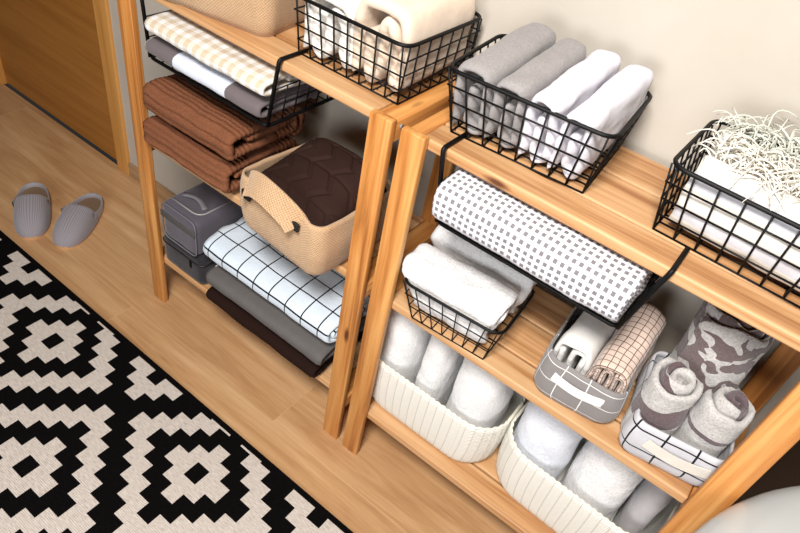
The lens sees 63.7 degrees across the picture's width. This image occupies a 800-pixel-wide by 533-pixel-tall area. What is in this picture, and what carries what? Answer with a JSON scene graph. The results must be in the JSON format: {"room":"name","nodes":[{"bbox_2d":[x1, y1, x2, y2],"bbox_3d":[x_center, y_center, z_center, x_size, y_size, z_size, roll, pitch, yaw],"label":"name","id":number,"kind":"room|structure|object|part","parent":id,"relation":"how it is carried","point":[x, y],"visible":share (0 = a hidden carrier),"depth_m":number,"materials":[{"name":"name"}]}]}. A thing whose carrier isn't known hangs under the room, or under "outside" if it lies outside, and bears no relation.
{"room":"linen storage room","nodes":[
{"label":"linen storage room","id":0,"kind":"room"},
{"bbox_2d":[0,84,517,532],"bbox_3d":[-1.256,1.348,0.551,8.000,0.050,4.330,33,45,21],"label":"floor","id":1,"kind":"structure","parent":0,"point":[276,407],"depth_m":1.89,"materials":[{"name":"brown wood"}]},
{"bbox_2d":[12,182,50,239],"bbox_3d":[-1.244,-0.208,2.175,0.111,0.074,0.280,-7,45,-20],"label":"slipper","id":2,"kind":"object","parent":1,"relation":"on","point":[31,204],"visible":1,"depth_m":2.13,"materials":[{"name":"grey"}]},
{"bbox_2d":[52,193,103,249],"bbox_3d":[-1.086,-0.173,2.176,0.111,0.074,0.274,9,42,-4],"label":"slipper","id":3,"kind":"object","parent":1,"relation":"on","point":[78,219],"visible":1,"depth_m":2.13,"materials":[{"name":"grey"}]},
{"bbox_2d":[0,230,352,532],"bbox_3d":[-0.932,0.580,1.434,3.100,0.005,1.085,33,45,21],"label":"rug","id":4,"kind":"object","parent":1,"relation":"on","point":[96,436],"visible":1,"depth_m":1.64,"materials":[{"name":"black fabric"}]},
{"bbox_2d":[117,0,458,438],"bbox_3d":[-0.297,-0.151,1.661,0.762,0.980,0.317,33,45,21],"label":"shelving unit","id":5,"kind":"object","parent":1,"relation":"on","point":[387,119],"visible":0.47,"depth_m":1.34,"materials":[{"name":"brown wood"}]},
{"bbox_3d":[-0.667,-0.261,1.692,0.049,0.980,0.017,33,45,21],"label":"leg","id":6,"kind":"part","parent":5,"relation":"part of","materials":[{"name":"brown wood"}]},
{"bbox_2d":[163,232,216,283],"bbox_3d":[-0.561,-0.062,1.884,0.179,0.116,0.200,33,45,21],"label":"bag","id":7,"kind":"object","parent":5,"relation":"on","point":[196,267],"visible":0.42,"depth_m":1.81,"materials":[{"name":"grey fabric"}]},
{"bbox_2d":[160,182,242,255],"bbox_3d":[-0.539,-0.144,1.789,0.144,0.135,0.191,33,45,21],"label":"bag","id":8,"kind":"object","parent":7,"relation":"on","point":[193,215],"visible":0.79,"depth_m":1.73,"materials":[{"name":"grey fabric"}]},
{"bbox_3d":[-0.548,-0.178,1.730,0.097,0.010,0.028,33,45,21],"label":"handle","id":9,"kind":"part","parent":8,"relation":"part of","materials":[{"name":"grey fabric"}]},
{"bbox_2d":[142,115,296,193],"bbox_3d":[-0.441,-0.304,1.587,0.296,0.095,0.246,33,45,21],"label":"folded towel","id":10,"kind":"object","parent":5,"relation":"on","point":[204,162],"visible":0.38,"depth_m":1.50,"materials":[{"name":"brown fabric"}]},
{"bbox_2d":[142,72,304,160],"bbox_3d":[-0.413,-0.370,1.521,0.303,0.092,0.244,33,45,21],"label":"folded blanket","id":11,"kind":"object","parent":10,"relation":"on","point":[183,105],"visible":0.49,"depth_m":1.45,"materials":[{"name":"brown fabric"}]},
{"bbox_2d":[168,0,305,36],"bbox_3d":[-0.317,-0.646,1.299,0.315,0.230,0.250,26,43,15],"label":"box","id":12,"kind":"object","parent":5,"relation":"on","point":[260,18],"visible":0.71,"depth_m":1.26,"materials":[{"name":"beige wicker"}]},
{"bbox_2d":[140,0,333,127],"bbox_3d":[-0.336,-0.479,1.389,0.414,0.158,0.222,33,45,21],"label":"wire basket","id":13,"kind":"object","parent":5,"relation":"hanging from","point":[267,124],"visible":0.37,"depth_m":1.34,"materials":[{"name":"black metal"}]},
{"bbox_3d":[-0.489,-0.552,1.480,0.016,0.087,0.213,33,45,21],"label":"wire panel","id":14,"kind":"part","parent":13,"relation":"part of","materials":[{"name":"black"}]},
{"bbox_2d":[145,36,320,117],"bbox_3d":[-0.362,-0.431,1.398,0.351,0.046,0.188,33,45,21],"label":"linens","id":15,"kind":"object","parent":13,"relation":"on","point":[250,101],"visible":0.28,"depth_m":1.33,"materials":[{"name":"grey fabric"}]},
{"bbox_2d":[144,10,304,95],"bbox_3d":[-0.348,-0.461,1.356,0.360,0.046,0.183,33,45,21],"label":"linens","id":16,"kind":"object","parent":15,"relation":"on","point":[220,54],"visible":0.42,"depth_m":1.30,"materials":[{"name":"beige fabric"}]},
{"bbox_3d":[-0.349,-0.424,1.439,0.374,0.008,0.222,33,45,21],"label":"frame","id":17,"kind":"part","parent":13,"relation":"part of","materials":[{"name":"black metal"}]},
{"bbox_3d":[-0.348,-0.425,1.440,0.366,0.003,0.212,33,45,21],"label":"panel","id":18,"kind":"part","parent":13,"relation":"part of","materials":[{"name":"black metal"}]},
{"bbox_3d":[-0.192,-0.361,1.343,0.016,0.087,0.213,33,45,21],"label":"wire panel","id":19,"kind":"part","parent":13,"relation":"part of","materials":[{"name":"black metal"}]},
{"bbox_3d":[-0.357,0.081,1.879,0.677,0.021,0.281,33,45,21],"label":"shelf","id":20,"kind":"part","parent":5,"relation":"part of","materials":[{"name":"brown wood"}]},
{"bbox_2d":[206,286,363,377],"bbox_3d":[-0.311,0.127,1.777,0.405,0.055,0.235,33,45,21],"label":"bedding","id":21,"kind":"object","parent":5,"relation":"on","point":[231,308],"visible":0.23,"depth_m":1.69,"materials":[{"name":"brown fabric"}]},
{"bbox_2d":[205,264,365,365],"bbox_3d":[-0.291,0.082,1.732,0.420,0.061,0.242,33,45,21],"label":"bedding","id":22,"kind":"object","parent":21,"relation":"on","point":[315,349],"visible":0.27,"depth_m":1.65,"materials":[{"name":"grey fabric"}]},
{"bbox_2d":[203,216,369,342],"bbox_3d":[-0.278,0.014,1.690,0.454,0.081,0.234,33,45,21],"label":"bedding","id":23,"kind":"object","parent":22,"relation":"on","point":[314,302],"visible":0.75,"depth_m":1.62,"materials":[{"name":"white fabric"}]},
{"bbox_3d":[-0.291,-0.212,1.613,0.677,0.021,0.281,33,45,21],"label":"shelf","id":24,"kind":"part","parent":5,"relation":"part of","materials":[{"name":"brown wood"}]},
{"bbox_3d":[-0.227,-0.501,1.351,0.677,0.021,0.281,33,45,21],"label":"shelf","id":25,"kind":"part","parent":5,"relation":"part of","materials":[{"name":"brown wood"}]},
{"bbox_2d":[240,143,391,274],"bbox_3d":[-0.189,-0.141,1.397,0.266,0.194,0.276,36,47,24],"label":"box","id":26,"kind":"object","parent":5,"relation":"on","point":[267,209],"visible":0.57,"depth_m":1.31,"materials":[{"name":"beige"}]},
{"bbox_3d":[-0.260,-0.139,1.292,0.189,0.081,0.050,36,47,24],"label":"handle","id":27,"kind":"part","parent":26,"relation":"part of","materials":[{"name":"beige wicker"}]},
{"bbox_2d":[261,138,386,226],"bbox_3d":[-0.173,-0.176,1.383,0.226,0.128,0.208,36,47,24],"label":"quilt","id":28,"kind":"object","parent":26,"relation":"in","point":[321,176],"visible":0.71,"depth_m":1.34,"materials":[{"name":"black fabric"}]},
{"bbox_3d":[-0.072,0.272,1.755,0.046,0.041,0.283,33,45,21],"label":"rail","id":29,"kind":"part","parent":5,"relation":"part of","materials":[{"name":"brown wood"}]},
{"bbox_3d":[-0.108,0.097,1.435,0.049,0.980,0.017,33,45,21],"label":"leg","id":30,"kind":"part","parent":5,"relation":"part of","materials":[{"name":"brown wood"}]},
{"bbox_2d":[294,0,481,104],"bbox_3d":[-0.025,-0.446,1.236,0.269,0.116,0.257,33,45,21],"label":"wire basket","id":31,"kind":"object","parent":5,"relation":"on","point":[334,59],"visible":0.7,"depth_m":1.16,"materials":[{"name":"black metal"}]},
{"bbox_3d":[-0.123,-0.508,1.284,0.014,0.112,0.247,33,45,21],"label":"wire panel","id":32,"kind":"part","parent":31,"relation":"part of","materials":[{"name":"black metal"}]},
{"bbox_2d":[303,0,361,68],"bbox_3d":[-0.067,-0.487,1.239,0.134,0.147,0.228,33,45,21],"label":"linens","id":33,"kind":"object","parent":31,"relation":"in","point":[348,8],"visible":0.31,"depth_m":1.18,"materials":[{"name":"beige fabric"}]},
{"bbox_3d":[-0.096,-0.389,1.159,0.257,0.112,0.016,33,45,21],"label":"wire panel","id":34,"kind":"part","parent":31,"relation":"part of","materials":[{"name":"black metal"}]},
{"bbox_3d":[-0.030,-0.407,1.277,0.245,0.003,0.236,33,45,21],"label":"panel","id":35,"kind":"part","parent":31,"relation":"part of","materials":[{"name":"black metal"}]},
{"bbox_2d":[351,0,475,91],"bbox_3d":[0.029,-0.439,1.191,0.130,0.168,0.227,33,45,21],"label":"linens","id":36,"kind":"object","parent":31,"relation":"in","point":[404,21],"visible":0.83,"depth_m":1.13,"materials":[{"name":"beige fabric"}]},
{"bbox_3d":[0.075,-0.381,1.193,0.012,0.112,0.247,33,45,21],"label":"wire panel","id":37,"kind":"part","parent":31,"relation":"part of","materials":[{"name":"black metal"}]},
{"bbox_3d":[0.049,-0.501,1.319,0.257,0.111,0.004,33,45,21],"label":"wire panel","id":38,"kind":"part","parent":31,"relation":"part of","materials":[{"name":"black metal"}]},
{"bbox_3d":[-0.007,-0.022,1.489,0.046,0.041,0.283,33,45,21],"label":"rail","id":39,"kind":"part","parent":5,"relation":"part of","materials":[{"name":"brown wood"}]},
{"bbox_3d":[0.057,-0.310,1.227,0.046,0.041,0.283,33,45,21],"label":"rail","id":40,"kind":"part","parent":5,"relation":"part of","materials":[{"name":"brown wood"}]},
{"bbox_3d":[0.058,-0.042,1.644,0.047,0.960,0.017,33,45,21],"label":"leg","id":41,"kind":"part","parent":5,"relation":"part of","materials":[{"name":"brown wood"}]},
{"bbox_2d":[342,104,799,532],"bbox_3d":[0.307,0.235,1.385,0.762,0.980,0.317,33,45,21],"label":"shelving unit","id":42,"kind":"object","parent":1,"relation":"on","point":[618,210],"visible":0.38,"depth_m":1.12,"materials":[{"name":"brown wood"}]},
{"bbox_3d":[-0.053,0.132,1.410,0.049,0.980,0.017,33,45,21],"label":"leg","id":43,"kind":"part","parent":42,"relation":"part of","materials":[{"name":"brown wood"}]},
{"bbox_3d":[0.042,0.009,1.466,0.031,0.041,0.283,33,45,21],"label":"rail","id":44,"kind":"part","parent":42,"relation":"part of","materials":[{"name":"brown wood"}]},
{"bbox_3d":[0.106,-0.279,1.204,0.031,0.041,0.283,33,45,21],"label":"rail","id":45,"kind":"part","parent":42,"relation":"part of","materials":[{"name":"brown wood"}]},
{"bbox_2d":[372,359,525,462],"bbox_3d":[0.103,0.301,1.601,0.386,0.177,0.222,33,45,21],"label":"plastic basket","id":46,"kind":"object","parent":42,"relation":"on","point":[459,440],"visible":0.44,"depth_m":1.51,"materials":[{"name":"beige plastic"}]},
{"bbox_2d":[380,308,430,383],"bbox_3d":[0.026,0.171,1.583,0.110,0.360,0.183,33,45,21],"label":"folded towel","id":47,"kind":"object","parent":46,"relation":"in","point":[405,344],"visible":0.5,"depth_m":1.50,"materials":[{"name":"white fabric"}]},
{"bbox_2d":[415,335,463,405],"bbox_3d":[0.104,0.226,1.542,0.078,0.363,0.178,33,45,21],"label":"folded towel","id":48,"kind":"object","parent":46,"relation":"in","point":[441,364],"visible":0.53,"depth_m":1.48,"materials":[{"name":"white fabric"}]},
{"bbox_2d":[446,357,514,427],"bbox_3d":[0.199,0.280,1.504,0.133,0.363,0.184,33,45,21],"label":"folded towel","id":49,"kind":"object","parent":46,"relation":"in","point":[480,399],"visible":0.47,"depth_m":1.42,"materials":[{"name":"white fabric"}]},
{"bbox_3d":[0.253,0.470,1.600,0.666,0.021,0.281,33,45,21],"label":"shelf","id":50,"kind":"part","parent":42,"relation":"part of","materials":[{"name":"brown wood"}]},
{"bbox_2d":[403,277,535,359],"bbox_3d":[0.136,0.067,1.329,0.230,0.086,0.178,30,44,18],"label":"wire basket","id":51,"kind":"object","parent":42,"relation":"on","point":[496,332],"visible":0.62,"depth_m":1.27,"materials":[{"name":"black metal"}]},
{"bbox_3d":[0.059,0.026,1.358,0.041,0.082,0.166,30,44,18],"label":"wire panel","id":52,"kind":"part","parent":51,"relation":"part of","materials":[{"name":"black metal"}]},
{"bbox_3d":[0.091,0.110,1.273,0.211,0.082,0.006,30,44,18],"label":"wire panel","id":53,"kind":"part","parent":51,"relation":"part of","materials":[{"name":"black metal"}]},
{"bbox_2d":[402,243,518,343],"bbox_3d":[0.110,0.060,1.296,0.228,0.129,0.096,30,44,19],"label":"towel","id":54,"kind":"object","parent":51,"relation":"in","point":[479,296],"visible":0.88,"depth_m":1.25,"materials":[{"name":"white fabric"}]},
{"bbox_3d":[0.134,0.107,1.347,0.170,0.002,0.148,30,44,18],"label":"panel","id":55,"kind":"part","parent":51,"relation":"part of","materials":[{"name":"black metal"}]},
{"bbox_2d":[430,225,535,312],"bbox_3d":[0.170,0.004,1.349,0.237,0.128,0.062,29,44,18],"label":"towel","id":56,"kind":"object","parent":51,"relation":"in","point":[461,250],"visible":0.45,"depth_m":1.30,"materials":[{"name":"white fabric"}]},
{"bbox_3d":[0.220,0.118,1.296,0.019,0.082,0.166,30,44,18],"label":"wire panel","id":57,"kind":"part","parent":51,"relation":"part of","materials":[{"name":"black metal"}]},
{"bbox_3d":[0.318,0.177,1.333,0.666,0.021,0.281,33,45,21],"label":"shelf","id":58,"kind":"part","parent":42,"relation":"part of","materials":[{"name":"brown wood"}]},
{"bbox_2d":[447,34,652,193],"bbox_3d":[0.245,-0.268,1.105,0.299,0.116,0.221,29,44,18],"label":"wire basket","id":59,"kind":"object","parent":42,"relation":"on","point":[620,137],"visible":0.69,"depth_m":1.04,"materials":[{"name":"black metal"}]},
{"bbox_3d":[0.136,-0.328,1.148,0.032,0.112,0.210,29,44,18],"label":"wire panel","id":60,"kind":"part","parent":59,"relation":"part of","materials":[{"name":"black metal"}]},
{"bbox_2d":[452,22,555,134],"bbox_3d":[0.181,-0.329,1.115,0.072,0.154,0.228,35,46,24],"label":"folded towel","id":61,"kind":"object","parent":59,"relation":"in","point":[521,45],"visible":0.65,"depth_m":1.06,"materials":[{"name":"grey fabric"}]},
{"bbox_3d":[0.192,-0.215,1.038,0.281,0.112,0.017,29,44,18],"label":"wire panel","id":62,"kind":"part","parent":59,"relation":"part of","materials":[{"name":"black metal"}]},
{"bbox_2d":[484,38,585,147],"bbox_3d":[0.233,-0.298,1.097,0.070,0.147,0.224,36,47,24],"label":"folded towel","id":63,"kind":"object","parent":59,"relation":"in","point":[537,74],"visible":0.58,"depth_m":1.04,"materials":[{"name":"grey fabric"}]},
{"bbox_3d":[0.243,-0.226,1.144,0.251,0.003,0.196,29,44,18],"label":"panel","id":64,"kind":"part","parent":59,"relation":"part of","materials":[{"name":"black metal"}]},
{"bbox_2d":[518,49,620,162],"bbox_3d":[0.285,-0.269,1.076,0.064,0.152,0.224,36,47,24],"label":"folded towel","id":65,"kind":"object","parent":59,"relation":"in","point":[582,80],"visible":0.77,"depth_m":1.03,"materials":[{"name":"white fabric"}]},
{"bbox_3d":[0.360,-0.202,1.065,0.018,0.112,0.210,29,44,18],"label":"wire panel","id":66,"kind":"part","parent":59,"relation":"part of","materials":[{"name":"black metal"}]},
{"bbox_2d":[435,132,689,329],"bbox_3d":[0.279,-0.091,1.103,0.411,0.145,0.222,33,45,21],"label":"wire basket","id":67,"kind":"object","parent":42,"relation":"hanging from","point":[653,286],"visible":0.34,"depth_m":1.05,"materials":[{"name":"black metal"}]},
{"bbox_2d":[432,168,652,320],"bbox_3d":[0.248,-0.061,1.086,0.359,0.098,0.194,33,45,21],"label":"rolled towel","id":68,"kind":"object","parent":67,"relation":"in","point":[588,272],"visible":0.74,"depth_m":1.01,"materials":[{"name":"white fabric"}]},
{"bbox_3d":[0.267,-0.042,1.149,0.360,0.008,0.222,33,45,21],"label":"frame","id":69,"kind":"part","parent":67,"relation":"part of","materials":[{"name":"black metal"}]},
{"bbox_3d":[0.419,0.023,1.059,0.019,0.074,0.213,33,45,21],"label":"wire panel","id":70,"kind":"part","parent":67,"relation":"part of","materials":[{"name":"black metal"}]},
{"bbox_2d":[534,306,634,422],"bbox_3d":[0.375,0.180,1.250,0.171,0.103,0.224,29,44,18],"label":"fabric basket","id":71,"kind":"object","parent":42,"relation":"on","point":[558,381],"visible":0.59,"depth_m":1.18,"materials":[{"name":"grey fabric"}]},
{"bbox_3d":[0.321,0.226,1.167,0.103,0.024,0.007,29,44,18],"label":"handle","id":72,"kind":"part","parent":71,"relation":"part of","materials":[{"name":"white fabric"}]},
{"bbox_2d":[553,309,622,375],"bbox_3d":[0.359,0.144,1.241,0.079,0.150,0.186,33,45,21],"label":"folded cloth","id":73,"kind":"object","parent":71,"relation":"in","point":[587,337],"visible":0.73,"depth_m":1.17,"materials":[{"name":"white fabric"}]},
{"bbox_2d":[585,303,665,394],"bbox_3d":[0.413,0.171,1.199,0.081,0.183,0.197,33,45,21],"label":"folded cloth","id":74,"kind":"object","parent":71,"relation":"in","point":[624,355],"visible":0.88,"depth_m":1.14,"materials":[{"name":"beige fabric"}]},
{"bbox_2d":[496,401,678,532],"bbox_3d":[0.410,0.487,1.471,0.379,0.177,0.221,34,46,23],"label":"plastic basket","id":75,"kind":"object","parent":42,"relation":"on","point":[543,495],"visible":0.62,"depth_m":1.41,"materials":[{"name":"beige plastic"}]},
{"bbox_2d":[513,401,582,478],"bbox_3d":[0.341,0.363,1.449,0.140,0.362,0.177,33,45,21],"label":"folded towel","id":76,"kind":"object","parent":75,"relation":"in","point":[542,438],"visible":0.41,"depth_m":1.37,"materials":[{"name":"white fabric"}]},
{"bbox_2d":[560,440,643,519],"bbox_3d":[0.447,0.452,1.411,0.138,0.319,0.166,33,45,21],"label":"folded towel","id":77,"kind":"object","parent":75,"relation":"in","point":[602,481],"visible":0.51,"depth_m":1.33,"materials":[{"name":"white fabric"}]},
{"bbox_2d":[612,478,672,532],"bbox_3d":[0.536,0.492,1.381,0.065,0.330,0.144,33,45,21],"label":"folded cloth","id":78,"kind":"object","parent":75,"relation":"in","point":[647,500],"visible":0.59,"depth_m":1.34,"materials":[{"name":"grey fabric"}]},
{"bbox_3d":[0.383,-0.112,1.071,0.666,0.021,0.281,33,45,21],"label":"shelf","id":79,"kind":"part","parent":42,"relation":"part of","materials":[{"name":"brown wood"}]},
{"bbox_2d":[619,351,740,485],"bbox_3d":[0.510,0.277,1.178,0.171,0.100,0.210,26,43,15],"label":"fabric basket","id":80,"kind":"object","parent":42,"relation":"on","point":[690,464],"visible":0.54,"depth_m":1.11,"materials":[{"name":"white fabric"}]},
{"bbox_2d":[621,357,703,435],"bbox_3d":[0.458,0.247,1.133,0.090,0.195,0.087,33,45,21],"label":"rolled towel","id":81,"kind":"object","parent":80,"relation":"in","point":[671,389],"visible":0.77,"depth_m":1.08,"materials":[{"name":"white fabric"}]},
{"bbox_3d":[0.471,0.331,1.100,0.116,0.029,0.005,26,43,15],"label":"handle","id":82,"kind":"part","parent":80,"relation":"part of","materials":[{"name":"beige fabric"}]},
{"bbox_2d":[673,387,755,457],"bbox_3d":[0.530,0.279,1.111,0.086,0.189,0.081,33,45,21],"label":"rolled towel","id":83,"kind":"object","parent":80,"relation":"in","point":[714,422],"visible":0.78,"depth_m":1.06,"materials":[{"name":"white fabric"}]},
{"bbox_3d":[0.598,0.365,1.212,0.046,0.041,0.283,33,45,21],"label":"rail","id":84,"kind":"part","parent":42,"relation":"part of","materials":[{"name":"brown wood"}]},
{"bbox_2d":[669,300,774,395],"bbox_3d":[0.547,0.177,1.153,0.126,0.293,0.136,33,45,21],"label":"rolled towel","id":85,"kind":"object","parent":42,"relation":"on","point":[719,347],"visible":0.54,"depth_m":1.06,"materials":[{"name":"grey fabric"}]},
{"bbox_2d":[652,119,799,307],"bbox_3d":[0.559,-0.077,0.970,0.307,0.120,0.223,34,46,22],"label":"wire basket","id":86,"kind":"object","parent":42,"relation":"on","point":[678,166],"visible":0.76,"depth_m":0.94,"materials":[{"name":"black metal"}]},
{"bbox_3d":[0.451,-0.147,1.024,0.023,0.114,0.210,34,46,22],"label":"wire panel","id":87,"kind":"part","parent":86,"relation":"part of","materials":[{"name":"black metal"}]},
{"bbox_3d":[0.554,-0.032,1.007,0.273,0.003,0.190,34,46,22],"label":"panel","id":88,"kind":"part","parent":86,"relation":"part of","materials":[{"name":"black metal"}]},
{"bbox_3d":[0.623,-0.120,1.037,0.292,0.114,0.015,34,46,22],"label":"wire panel","id":89,"kind":"part","parent":86,"relation":"part of","materials":[{"name":"black metal"}]},
{"bbox_2d":[669,128,799,291],"bbox_3d":[0.543,-0.082,0.930,0.325,0.159,0.177,33,45,21],"label":"fringed throw","id":90,"kind":"object","parent":86,"relation":"in","point":[745,180],"visible":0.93,"depth_m":0.90,"materials":[{"name":"beige fabric"}]},
{"bbox_2d":[711,108,799,192],"bbox_3d":[0.596,-0.119,0.982,0.304,0.160,0.159,33,45,21],"label":"fringed throw","id":91,"kind":"object","parent":86,"relation":"in","point":[786,141],"visible":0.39,"depth_m":0.96,"materials":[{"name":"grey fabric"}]},
{"bbox_3d":[0.497,0.483,1.158,0.049,0.980,0.017,33,45,21],"label":"leg","id":92,"kind":"part","parent":42,"relation":"part of","materials":[{"name":"brown wood"}]},
{"bbox_3d":[0.676,0.353,1.361,0.047,0.960,0.017,33,45,21],"label":"leg","id":93,"kind":"part","parent":42,"relation":"part of","materials":[{"name":"brown wood"}]},
{"bbox_2d":[693,485,799,532],"bbox_3d":[0.711,0.963,0.887,1.094,0.711,1.094,13,42,1],"label":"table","id":94,"kind":"object","parent":1,"relation":"on","point":[778,510],"visible":1,"depth_m":0.98,"materials":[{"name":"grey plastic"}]},
{"bbox_2d":[731,440,799,505],"bbox_3d":[1.005,0.631,1.256,0.674,0.800,0.020,33,45,21],"label":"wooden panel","id":95,"kind":"object","parent":1,"relation":"on","point":[785,472],"visible":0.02,"depth_m":1.31,"materials":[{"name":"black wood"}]},
{"bbox_2d":[108,0,799,511],"bbox_3d":[0.287,-0.649,1.132,8.000,2.600,0.120,33,45,21],"label":"wall","id":96,"kind":"structure","parent":0,"point":[704,57],"depth_m":1.12,"materials":[{"name":"beige paint"}]},
{"bbox_2d":[0,0,116,159],"bbox_3d":[-1.192,-1.342,1.943,0.785,2.044,0.038,33,45,21],"label":"door","id":97,"kind":"structure","parent":96,"relation":"in","point":[50,54],"depth_m":2.41,"materials":[{"name":"brown wood"}]},
{"bbox_2d":[0,0,130,175],"bbox_3d":[-1.192,-1.355,1.924,0.929,2.100,0.072,33,45,21],"label":"trim","id":98,"kind":"structure","parent":96,"relation":"attached to","point":[101,7],"depth_m":2.20,"materials":[{"name":"brown wood"}]},
{"bbox_2d":[128,163,175,200],"bbox_3d":[1.087,0.978,1.452,5.338,0.060,0.012,33,45,21],"label":"baseboard","id":99,"kind":"structure","parent":96,"relation":"attached to","point":[163,193],"depth_m":2.35,"materials":[{"name":"brown wood"}]},
{"bbox_2d":[547,64,653,178],"bbox_3d":[0.332,-0.239,1.060,0.062,0.150,0.227,36,46,24],"label":"folded towel","id":100,"kind":"object","parent":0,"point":[618,99],"visible":0.84,"depth_m":1.01,"materials":[{"name":"white fabric"}]}
]}

